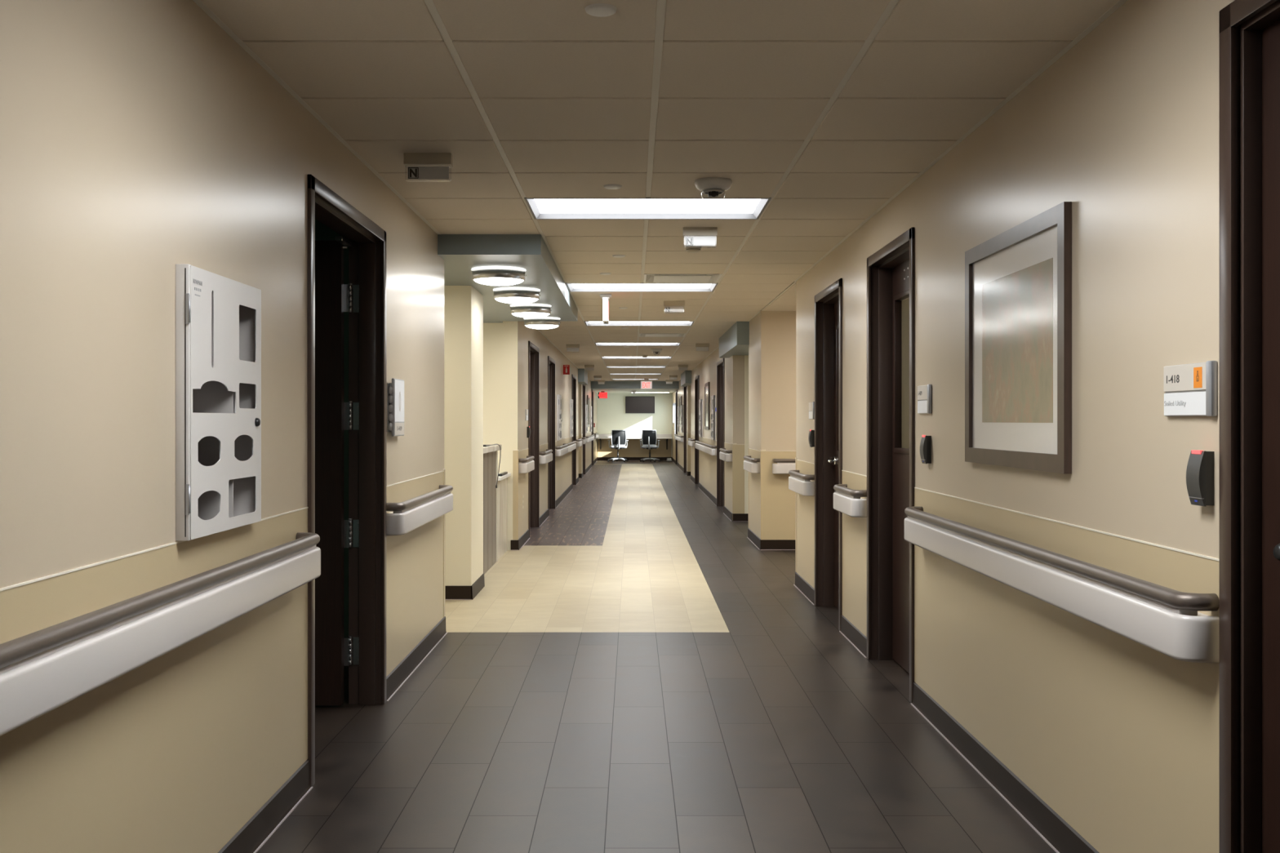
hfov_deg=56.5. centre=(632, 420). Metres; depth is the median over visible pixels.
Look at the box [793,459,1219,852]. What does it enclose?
baseboard
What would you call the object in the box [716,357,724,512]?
door
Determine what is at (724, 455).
handrail
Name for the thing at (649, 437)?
office chair
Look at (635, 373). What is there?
ceiling light
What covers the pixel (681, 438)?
handrail
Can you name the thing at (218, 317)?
wall organizer
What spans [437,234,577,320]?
soffit
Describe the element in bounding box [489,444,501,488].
power cable
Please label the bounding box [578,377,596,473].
wall
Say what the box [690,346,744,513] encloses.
wall
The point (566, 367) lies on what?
fire extinguisher sign
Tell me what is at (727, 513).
baseboard
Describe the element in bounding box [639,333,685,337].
ceiling vent
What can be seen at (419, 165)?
sign
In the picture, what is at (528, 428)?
card reader
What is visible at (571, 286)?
ceiling light
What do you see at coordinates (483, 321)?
trim
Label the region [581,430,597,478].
baseboard
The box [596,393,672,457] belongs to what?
wall
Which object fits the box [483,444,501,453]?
countertop
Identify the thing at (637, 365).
ceiling vent
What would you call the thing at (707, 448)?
handrail
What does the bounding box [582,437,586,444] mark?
handrail
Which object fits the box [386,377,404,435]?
holder
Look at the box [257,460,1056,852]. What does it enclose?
floor
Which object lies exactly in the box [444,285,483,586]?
pier
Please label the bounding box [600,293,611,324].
exit sign
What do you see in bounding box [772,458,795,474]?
handrail
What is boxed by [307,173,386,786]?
door frame
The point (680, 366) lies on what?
light
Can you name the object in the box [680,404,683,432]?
upper cabinet
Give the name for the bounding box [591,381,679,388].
trim
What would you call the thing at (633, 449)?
desk
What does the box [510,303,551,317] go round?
round ceiling light
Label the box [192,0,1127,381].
ceiling
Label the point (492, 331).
wall
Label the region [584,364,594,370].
light
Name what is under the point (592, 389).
door
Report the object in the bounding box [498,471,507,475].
device
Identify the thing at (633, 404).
television
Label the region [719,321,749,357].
soffit
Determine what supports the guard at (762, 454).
attached to the wall pier at (754, 347)
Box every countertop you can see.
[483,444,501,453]
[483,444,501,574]
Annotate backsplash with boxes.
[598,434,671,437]
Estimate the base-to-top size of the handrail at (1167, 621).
0.152 m
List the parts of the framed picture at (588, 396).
glass pane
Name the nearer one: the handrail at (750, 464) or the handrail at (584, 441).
the handrail at (750, 464)
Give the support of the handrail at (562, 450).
attached to the wall at (563, 383)
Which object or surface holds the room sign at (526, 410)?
attached to the wall at (563, 383)
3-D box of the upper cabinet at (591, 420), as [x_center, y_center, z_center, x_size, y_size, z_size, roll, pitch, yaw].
[-1.176,-0.045,32.486,0.148,0.697,0.579,0,0,0]
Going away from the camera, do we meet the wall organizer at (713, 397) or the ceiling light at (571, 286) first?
the ceiling light at (571, 286)
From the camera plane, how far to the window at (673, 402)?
38.17 m
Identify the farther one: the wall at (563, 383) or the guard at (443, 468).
the wall at (563, 383)
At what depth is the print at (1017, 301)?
3.95 m
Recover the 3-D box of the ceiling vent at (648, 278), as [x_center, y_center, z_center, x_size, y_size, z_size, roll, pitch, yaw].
[0.383,-1.128,9.248,0.588,0.064,0.590,0,0,0]
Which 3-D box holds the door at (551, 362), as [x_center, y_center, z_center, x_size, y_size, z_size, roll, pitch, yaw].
[-1.218,0.210,16.880,0.164,2.180,1.360,0,0,0]
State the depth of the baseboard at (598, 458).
38.59 m
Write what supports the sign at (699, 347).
attached to the ceiling at (828, 111)
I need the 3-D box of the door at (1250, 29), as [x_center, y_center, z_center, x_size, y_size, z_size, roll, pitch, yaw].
[1.363,0.203,1.975,0.164,2.195,1.250,0,0,0]
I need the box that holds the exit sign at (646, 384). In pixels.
[640,377,652,389]
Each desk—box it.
[497,472,511,559]
[596,434,671,457]
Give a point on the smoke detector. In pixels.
(691, 249)
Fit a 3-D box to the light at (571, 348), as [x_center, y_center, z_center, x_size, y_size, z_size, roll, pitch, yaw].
[-0.860,-1.044,17.197,0.194,0.112,0.062,0,0,0]
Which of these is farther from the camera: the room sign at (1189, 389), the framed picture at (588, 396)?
the framed picture at (588, 396)
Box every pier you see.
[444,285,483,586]
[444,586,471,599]
[748,311,760,537]
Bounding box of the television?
[625,396,654,413]
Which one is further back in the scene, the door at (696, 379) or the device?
the door at (696, 379)
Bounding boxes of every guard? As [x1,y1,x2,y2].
[443,468,445,617]
[512,449,519,539]
[732,443,736,513]
[760,449,765,539]
[795,457,796,572]
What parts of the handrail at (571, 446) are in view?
grip rail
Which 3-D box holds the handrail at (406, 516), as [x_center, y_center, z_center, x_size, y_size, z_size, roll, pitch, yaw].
[-1.105,0.459,6.310,0.090,0.152,1.580,0,0,0]
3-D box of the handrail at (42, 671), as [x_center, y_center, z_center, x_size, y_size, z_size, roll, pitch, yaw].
[-1.105,0.459,0.750,0.090,0.152,6.700,0,0,0]
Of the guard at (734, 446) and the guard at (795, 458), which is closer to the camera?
the guard at (795, 458)
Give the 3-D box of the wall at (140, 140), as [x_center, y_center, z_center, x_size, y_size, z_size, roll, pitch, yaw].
[-1.224,0.040,1.940,0.152,2.520,10.680,0,0,0]
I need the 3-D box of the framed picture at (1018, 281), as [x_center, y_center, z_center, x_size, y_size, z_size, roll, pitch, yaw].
[1.282,-0.244,4.027,0.023,0.802,1.045,0,0,0]
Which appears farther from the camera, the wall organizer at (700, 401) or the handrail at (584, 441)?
the handrail at (584, 441)
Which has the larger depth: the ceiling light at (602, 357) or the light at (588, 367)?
the light at (588, 367)
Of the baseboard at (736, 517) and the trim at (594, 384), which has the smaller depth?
the baseboard at (736, 517)
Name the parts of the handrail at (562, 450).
grip rail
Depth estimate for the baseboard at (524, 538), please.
15.50 m
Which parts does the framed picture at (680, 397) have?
glass pane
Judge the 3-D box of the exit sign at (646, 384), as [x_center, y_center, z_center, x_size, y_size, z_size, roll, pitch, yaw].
[0.365,-0.958,31.000,0.300,0.285,0.060,0,0,0]
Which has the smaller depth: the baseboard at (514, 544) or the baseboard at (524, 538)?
the baseboard at (514, 544)
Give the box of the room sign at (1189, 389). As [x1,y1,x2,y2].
[1163,360,1217,416]
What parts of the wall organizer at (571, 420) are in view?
cabinet door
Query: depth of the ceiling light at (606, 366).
24.78 m
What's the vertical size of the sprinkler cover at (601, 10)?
0.009 m
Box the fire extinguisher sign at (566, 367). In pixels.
[563,364,569,374]
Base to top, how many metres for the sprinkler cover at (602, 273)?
0.009 m
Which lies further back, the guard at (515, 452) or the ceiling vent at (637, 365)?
the ceiling vent at (637, 365)
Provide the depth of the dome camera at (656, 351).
18.19 m
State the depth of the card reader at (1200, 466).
2.65 m
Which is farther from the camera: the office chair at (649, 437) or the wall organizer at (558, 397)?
the office chair at (649, 437)
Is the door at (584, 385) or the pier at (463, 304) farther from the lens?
the door at (584, 385)
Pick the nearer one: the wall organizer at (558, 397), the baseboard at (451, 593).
the baseboard at (451, 593)
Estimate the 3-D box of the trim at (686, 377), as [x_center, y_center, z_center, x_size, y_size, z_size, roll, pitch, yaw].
[1.603,-0.960,27.300,0.885,0.280,2.400,0,0,0]
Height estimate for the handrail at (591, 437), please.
0.152 m
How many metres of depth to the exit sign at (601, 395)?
36.17 m
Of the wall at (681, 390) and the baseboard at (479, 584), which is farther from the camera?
the wall at (681, 390)
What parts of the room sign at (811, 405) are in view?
number panel, name panel, rail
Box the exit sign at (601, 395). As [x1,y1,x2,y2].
[598,391,607,398]
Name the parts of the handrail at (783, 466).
grip rail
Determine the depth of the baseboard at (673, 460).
32.91 m
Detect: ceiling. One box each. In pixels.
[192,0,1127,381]
[591,388,678,393]
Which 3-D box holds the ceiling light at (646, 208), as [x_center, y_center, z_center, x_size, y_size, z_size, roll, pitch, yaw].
[0.076,-1.139,6.198,1.223,0.077,0.608,0,0,0]
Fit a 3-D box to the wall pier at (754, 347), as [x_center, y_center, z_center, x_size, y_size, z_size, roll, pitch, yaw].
[1.369,0.040,12.610,0.152,2.520,1.280,0,0,0]
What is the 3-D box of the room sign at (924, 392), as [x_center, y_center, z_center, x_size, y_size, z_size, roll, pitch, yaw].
[1.288,-0.093,5.253,0.015,0.127,0.215,0,0,0]
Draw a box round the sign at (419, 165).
[403,152,453,178]
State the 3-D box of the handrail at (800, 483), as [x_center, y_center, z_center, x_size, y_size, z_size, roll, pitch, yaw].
[1.250,0.459,8.830,0.090,0.152,0.840,0,0,0]
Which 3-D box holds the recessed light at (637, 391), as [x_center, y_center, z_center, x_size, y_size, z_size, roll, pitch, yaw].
[0.550,-0.873,36.600,1.200,0.034,0.600,0,0,0]
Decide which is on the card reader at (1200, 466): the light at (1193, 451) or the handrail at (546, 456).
the light at (1193, 451)
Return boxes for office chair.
[607,430,628,462]
[639,430,660,462]
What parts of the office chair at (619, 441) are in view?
seat, backrest, frame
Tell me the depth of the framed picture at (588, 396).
30.58 m
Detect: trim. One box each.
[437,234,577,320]
[483,320,502,322]
[577,368,587,384]
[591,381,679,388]
[680,370,691,386]
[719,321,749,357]
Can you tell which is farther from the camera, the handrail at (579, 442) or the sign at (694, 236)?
the handrail at (579, 442)
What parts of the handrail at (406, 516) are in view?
grip rail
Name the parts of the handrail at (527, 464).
grip rail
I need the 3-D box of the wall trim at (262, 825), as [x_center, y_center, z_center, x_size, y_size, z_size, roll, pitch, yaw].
[-1.140,0.803,1.940,0.020,0.994,10.680,0,0,0]
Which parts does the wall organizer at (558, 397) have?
cabinet door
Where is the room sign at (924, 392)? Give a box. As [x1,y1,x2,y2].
[917,384,931,413]
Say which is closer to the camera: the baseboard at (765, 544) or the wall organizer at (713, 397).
the baseboard at (765, 544)
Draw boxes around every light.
[471,266,526,285]
[493,287,540,303]
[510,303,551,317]
[523,316,560,328]
[524,197,771,219]
[565,280,718,291]
[565,344,579,351]
[584,320,694,325]
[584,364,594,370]
[593,375,601,379]
[595,342,680,345]
[597,380,604,384]
[601,356,671,358]
[606,366,666,368]
[609,373,662,374]
[612,378,657,379]
[631,391,670,392]
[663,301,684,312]
[665,379,672,383]
[669,375,677,379]
[678,364,688,370]
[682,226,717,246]
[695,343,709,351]
[1191,449,1201,453]
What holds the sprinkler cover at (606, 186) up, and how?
attached to the ceiling at (828, 111)
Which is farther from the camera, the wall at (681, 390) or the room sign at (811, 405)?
the wall at (681, 390)
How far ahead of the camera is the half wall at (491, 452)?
10.43 m
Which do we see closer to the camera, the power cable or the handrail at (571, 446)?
the power cable
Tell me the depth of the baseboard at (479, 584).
8.94 m
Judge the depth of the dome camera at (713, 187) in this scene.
5.41 m
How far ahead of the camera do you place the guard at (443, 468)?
7.24 m
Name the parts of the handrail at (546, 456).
grip rail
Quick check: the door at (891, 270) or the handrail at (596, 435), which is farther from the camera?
the handrail at (596, 435)
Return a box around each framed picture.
[586,395,589,426]
[679,395,681,426]
[704,382,709,430]
[964,201,1071,473]
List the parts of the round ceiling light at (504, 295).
glass, lamp shade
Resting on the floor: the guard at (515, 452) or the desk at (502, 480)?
the desk at (502, 480)
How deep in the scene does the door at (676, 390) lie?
34.70 m
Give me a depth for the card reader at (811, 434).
8.45 m
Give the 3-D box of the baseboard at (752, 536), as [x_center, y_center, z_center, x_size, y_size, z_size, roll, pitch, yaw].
[1.285,0.803,12.610,0.020,0.994,1.280,0,0,0]
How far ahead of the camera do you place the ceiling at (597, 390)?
35.39 m
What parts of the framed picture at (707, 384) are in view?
glass pane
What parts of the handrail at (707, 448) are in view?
grip rail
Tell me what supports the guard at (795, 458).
attached to the wall at (1118, 735)
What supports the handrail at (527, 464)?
attached to the wall at (563, 383)
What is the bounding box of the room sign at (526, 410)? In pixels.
[525,408,528,420]
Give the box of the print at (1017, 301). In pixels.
[982,257,1053,422]
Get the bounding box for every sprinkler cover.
[584,3,617,17]
[600,272,611,275]
[603,184,622,189]
[612,254,625,257]
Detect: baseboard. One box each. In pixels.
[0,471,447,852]
[471,573,484,599]
[511,540,518,550]
[517,435,578,550]
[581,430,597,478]
[596,457,671,460]
[671,430,687,475]
[690,434,733,521]
[733,444,748,521]
[746,448,760,550]
[760,450,795,550]
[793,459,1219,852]
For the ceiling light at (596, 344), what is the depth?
17.45 m
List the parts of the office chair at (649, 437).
backrest, frame, seat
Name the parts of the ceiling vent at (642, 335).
plate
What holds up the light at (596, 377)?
attached to the ceiling at (828, 111)
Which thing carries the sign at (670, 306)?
attached to the ceiling at (828, 111)
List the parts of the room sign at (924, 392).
number panel, name panel, rail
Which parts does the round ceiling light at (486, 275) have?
glass, lamp shade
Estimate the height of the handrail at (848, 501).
0.152 m
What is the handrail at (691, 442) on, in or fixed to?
attached to the wall at (706, 371)
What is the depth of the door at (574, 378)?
24.00 m
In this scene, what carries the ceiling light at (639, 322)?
attached to the ceiling at (828, 111)
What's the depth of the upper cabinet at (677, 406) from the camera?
32.72 m
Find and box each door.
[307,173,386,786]
[528,341,539,537]
[547,355,555,515]
[572,374,576,488]
[582,384,585,474]
[591,389,593,465]
[675,390,677,464]
[684,386,686,475]
[694,375,698,487]
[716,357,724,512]
[814,278,842,631]
[866,226,915,702]
[1219,0,1279,852]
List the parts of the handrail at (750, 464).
grip rail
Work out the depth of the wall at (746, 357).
15.33 m
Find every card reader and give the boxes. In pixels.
[527,426,530,437]
[808,429,814,447]
[920,435,931,463]
[1186,449,1213,506]
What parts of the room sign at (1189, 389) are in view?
number panel, name panel, rail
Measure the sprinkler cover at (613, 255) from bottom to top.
0.009 m
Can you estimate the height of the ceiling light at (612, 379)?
0.077 m
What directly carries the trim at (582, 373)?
attached to the wall at (588, 387)
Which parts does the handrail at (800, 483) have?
grip rail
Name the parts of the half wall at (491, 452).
panel, panel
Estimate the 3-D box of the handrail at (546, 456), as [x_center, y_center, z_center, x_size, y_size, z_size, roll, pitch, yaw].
[-1.105,0.459,15.240,0.090,0.152,1.320,0,0,0]
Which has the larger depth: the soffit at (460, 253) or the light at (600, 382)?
the light at (600, 382)
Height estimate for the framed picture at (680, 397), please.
0.802 m
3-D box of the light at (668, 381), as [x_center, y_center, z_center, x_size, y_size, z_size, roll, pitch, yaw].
[1.000,-1.044,32.297,0.194,0.112,0.062,0,0,0]
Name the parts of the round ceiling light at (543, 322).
glass, lamp shade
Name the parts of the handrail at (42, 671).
grip rail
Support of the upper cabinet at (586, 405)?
attached to the wall at (588, 387)
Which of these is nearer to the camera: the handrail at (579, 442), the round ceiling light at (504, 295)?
the round ceiling light at (504, 295)
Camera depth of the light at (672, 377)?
28.99 m
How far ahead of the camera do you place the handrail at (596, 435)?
35.06 m
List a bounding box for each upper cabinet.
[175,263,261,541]
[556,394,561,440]
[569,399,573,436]
[585,404,587,432]
[590,405,592,431]
[677,406,679,431]
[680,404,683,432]
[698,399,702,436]
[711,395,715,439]
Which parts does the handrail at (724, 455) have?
grip rail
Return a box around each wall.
[0,0,444,852]
[315,219,348,638]
[483,320,517,550]
[517,320,578,538]
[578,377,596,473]
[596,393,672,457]
[672,379,690,471]
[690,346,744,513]
[744,355,748,513]
[760,311,795,539]
[795,0,1234,852]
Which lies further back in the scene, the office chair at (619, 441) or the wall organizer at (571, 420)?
the office chair at (619, 441)
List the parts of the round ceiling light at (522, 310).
glass, lamp shade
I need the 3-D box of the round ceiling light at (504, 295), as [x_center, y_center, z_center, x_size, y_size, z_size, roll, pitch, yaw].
[-0.866,-0.929,8.920,0.354,0.102,0.352,0,0,0]
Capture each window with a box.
[672,402,674,423]
[674,401,675,435]
[902,297,909,448]
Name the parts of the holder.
clip rail, number panel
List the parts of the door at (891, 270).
lite frame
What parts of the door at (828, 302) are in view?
handle, lite frame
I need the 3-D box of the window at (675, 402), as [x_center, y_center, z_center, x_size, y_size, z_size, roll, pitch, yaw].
[1.365,-0.005,36.050,0.140,1.110,0.900,0,0,0]
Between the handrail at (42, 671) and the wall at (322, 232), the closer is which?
the handrail at (42, 671)
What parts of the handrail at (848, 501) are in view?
grip rail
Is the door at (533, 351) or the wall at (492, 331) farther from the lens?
the door at (533, 351)
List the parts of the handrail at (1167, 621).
grip rail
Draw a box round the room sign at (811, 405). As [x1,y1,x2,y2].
[808,401,814,419]
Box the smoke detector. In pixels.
[684,245,701,253]
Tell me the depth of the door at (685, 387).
29.65 m
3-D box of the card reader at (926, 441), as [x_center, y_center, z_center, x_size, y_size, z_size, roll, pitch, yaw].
[1.277,0.126,5.186,0.036,0.124,0.063,0,0,0]
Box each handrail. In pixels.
[0,532,320,736]
[386,484,453,535]
[518,455,534,473]
[539,448,552,464]
[555,444,568,456]
[563,440,576,452]
[576,438,582,446]
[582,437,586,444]
[585,434,594,442]
[593,432,598,439]
[674,434,684,441]
[688,438,694,446]
[695,440,716,455]
[719,448,732,462]
[743,455,759,473]
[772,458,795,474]
[788,470,814,496]
[833,484,866,517]
[904,506,1219,662]
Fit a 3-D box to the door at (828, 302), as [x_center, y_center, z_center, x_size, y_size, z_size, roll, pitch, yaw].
[1.363,0.211,7.858,0.164,2.178,1.042,0,0,0]
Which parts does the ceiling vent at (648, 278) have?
plate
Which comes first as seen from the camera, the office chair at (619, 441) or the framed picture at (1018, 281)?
the framed picture at (1018, 281)
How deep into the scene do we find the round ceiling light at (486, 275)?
7.59 m
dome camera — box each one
[651,348,662,354]
[694,177,732,203]
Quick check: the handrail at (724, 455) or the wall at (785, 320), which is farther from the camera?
the handrail at (724, 455)
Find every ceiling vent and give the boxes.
[636,364,666,366]
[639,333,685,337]
[643,274,722,283]
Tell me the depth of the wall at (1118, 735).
3.36 m
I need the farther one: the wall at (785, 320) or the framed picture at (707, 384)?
the framed picture at (707, 384)

